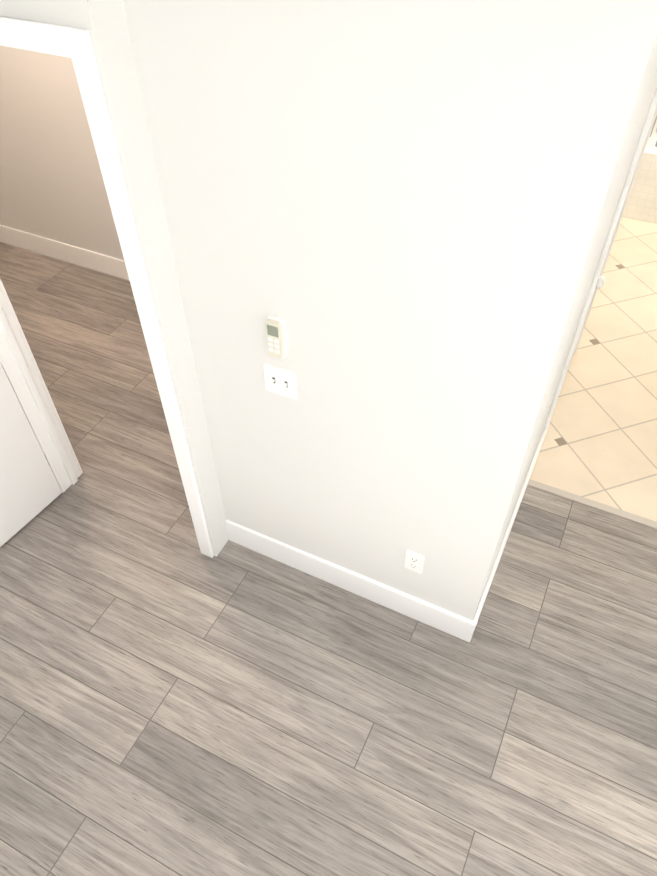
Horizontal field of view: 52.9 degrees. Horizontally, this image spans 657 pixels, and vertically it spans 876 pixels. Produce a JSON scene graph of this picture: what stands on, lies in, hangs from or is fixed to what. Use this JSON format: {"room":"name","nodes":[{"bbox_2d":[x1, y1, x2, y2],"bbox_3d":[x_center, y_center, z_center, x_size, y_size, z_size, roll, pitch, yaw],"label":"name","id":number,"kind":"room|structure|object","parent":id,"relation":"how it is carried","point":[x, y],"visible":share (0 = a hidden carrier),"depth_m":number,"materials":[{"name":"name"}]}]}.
{"room":"hallway","nodes":[
{"label":"hallway","id":0,"kind":"room"},
{"bbox_2d":[0,45,123,259],"bbox_3d":[-1.586,-2.157,3.689,4.290,2.740,0.120,19,50,18],"label":"wall","id":1,"kind":"structure","parent":0,"point":[52,186],"depth_m":4.11,"materials":[{"name":"paint"}]},
{"bbox_2d":[0,225,129,280],"bbox_3d":[-1.606,-1.221,4.586,4.054,0.150,0.019,19,50,18],"label":"baseboard","id":2,"kind":"structure","parent":1,"relation":"attached to","point":[91,260],"depth_m":4.64,"materials":[{"name":"white wood"}]},
{"bbox_2d":[0,0,227,556],"bbox_3d":[-1.020,-0.623,2.231,1.170,2.740,0.115,19,50,18],"label":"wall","id":3,"kind":"structure","parent":0,"point":[104,23],"depth_m":1.81,"materials":[{"name":"paint"}]},
{"bbox_2d":[0,363,61,546],"bbox_3d":[-1.544,-0.185,2.294,0.035,2.030,0.804,24,51,21],"label":"door leaf","id":4,"kind":"structure","parent":3,"relation":"in","point":[30,489],"depth_m":2.98,"materials":[{"name":"white wood"}]},
{"bbox_2d":[0,16,213,557],"bbox_3d":[-0.923,-0.373,2.427,0.934,2.117,0.147,19,50,18],"label":"door frame","id":5,"kind":"structure","parent":3,"relation":"attached to","point":[23,374],"depth_m":2.12,"materials":[{"name":"white wood"}]},
{"bbox_2d":[123,0,250,528],"bbox_3d":[-0.077,-0.959,2.540,0.120,2.740,1.535,19,50,18],"label":"wall","id":6,"kind":"structure","parent":0,"point":[149,25],"depth_m":1.89,"materials":[{"name":"paint"}]},
{"bbox_2d":[0,217,656,875],"bbox_3d":[-0.541,0.773,2.832,8.540,0.060,10.490,19,50,18],"label":"floor","id":7,"kind":"structure","parent":0,"point":[174,700],"depth_m":2.63,"materials":[{"name":"grey wood"}]},
{"bbox_2d":[528,479,656,528],"bbox_3d":[1.389,0.356,3.163,0.870,0.006,0.040,19,50,18],"label":"trim","id":8,"kind":"structure","parent":7,"relation":"on","point":[596,505],"depth_m":3.20,"materials":[{"name":"beige wood"}]},
{"bbox_2d":[622,120,656,222],"bbox_3d":[3.288,-1.888,4.903,2.178,0.540,0.848,19,50,18],"label":"bathtub","id":9,"kind":"object","parent":7,"relation":"on","point":[641,204],"visible":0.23,"depth_m":4.93,"materials":[{"name":"tile"}]},
{"bbox_2d":[656,120,656,220],"bbox_3d":[3.236,-1.952,4.896,1.660,0.440,0.678,19,50,18],"label":"basin","id":10,"kind":"object","parent":9,"relation":"in","point":[656,120],"depth_m":5.01,"materials":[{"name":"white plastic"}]},
{"bbox_2d":[649,116,656,136],"bbox_3d":[1.823,-2.775,4.800,1.298,1.930,0.107,19,50,18],"label":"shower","id":11,"kind":"object","parent":7,"relation":"on","point":[653,126],"depth_m":4.88,"materials":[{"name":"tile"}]},
{"bbox_2d":[167,0,574,606],"bbox_3d":[0.070,-0.336,1.949,0.900,2.740,0.120,19,50,18],"label":"wall","id":12,"kind":"structure","parent":0,"point":[397,216],"depth_m":1.66,"materials":[{"name":"paint"}]},
{"bbox_2d":[265,315,286,358],"bbox_3d":[-0.163,-0.305,2.029,0.060,0.144,0.028,19,50,18],"label":"thermostat","id":13,"kind":"object","parent":12,"relation":"attached to","point":[275,336],"visible":1,"depth_m":2.01,"materials":[{"name":"beige plastic"}]},
{"bbox_2d":[263,363,296,399],"bbox_3d":[-0.160,-0.181,2.165,0.118,0.116,0.022,19,50,18],"label":"light switch","id":14,"kind":"object","parent":12,"relation":"attached to","point":[281,381],"visible":1,"depth_m":2.16,"materials":[{"name":"white plastic"}]},
{"bbox_2d":[404,550,424,573],"bbox_3d":[0.328,0.474,2.521,0.072,0.116,0.011,19,50,18],"label":"electrical outlet","id":15,"kind":"object","parent":12,"relation":"attached to","point":[414,561],"visible":1,"depth_m":2.51,"materials":[{"name":"white plastic"}]},
{"bbox_2d":[439,0,656,620],"bbox_3d":[0.993,-0.850,2.427,0.120,2.740,2.195,19,50,18],"label":"wall","id":16,"kind":"structure","parent":0,"point":[604,95],"depth_m":1.51,"materials":[{"name":"paint"}]},
{"bbox_2d":[541,88,656,446],"bbox_3d":[1.245,-0.993,2.993,0.136,2.117,0.934,19,50,18],"label":"trim","id":17,"kind":"structure","parent":16,"relation":"attached to","point":[639,153],"depth_m":2.88,"materials":[{"name":"white wood"}]},
{"bbox_2d":[595,276,604,288],"bbox_3d":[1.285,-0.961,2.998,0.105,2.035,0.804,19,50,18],"label":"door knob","id":18,"kind":"object","parent":16,"relation":"in","point":[600,282],"depth_m":2.83,"materials":[{"name":"white"}]},
{"bbox_3d":[-0.012,1.585,0.131,5.420,2.740,6.570,19,50,18],"label":"wall","id":19,"kind":"structure","parent":0,"visible":0},
{"bbox_2d":[225,519,476,638],"bbox_3d":[0.050,0.597,2.849,1.140,0.150,0.019,19,50,18],"label":"baseboard","id":20,"kind":"structure","parent":19,"relation":"attached to","point":[432,615],"depth_m":2.82,"materials":[{"name":"white wood"}]},
{"bbox_2d":[461,429,546,642],"bbox_3d":[0.837,0.398,3.030,0.019,0.150,1.196,19,50,18],"label":"baseboard","id":21,"kind":"structure","parent":19,"relation":"attached to","point":[469,629],"depth_m":2.86,"materials":[{"name":"white wood"}]}
]}

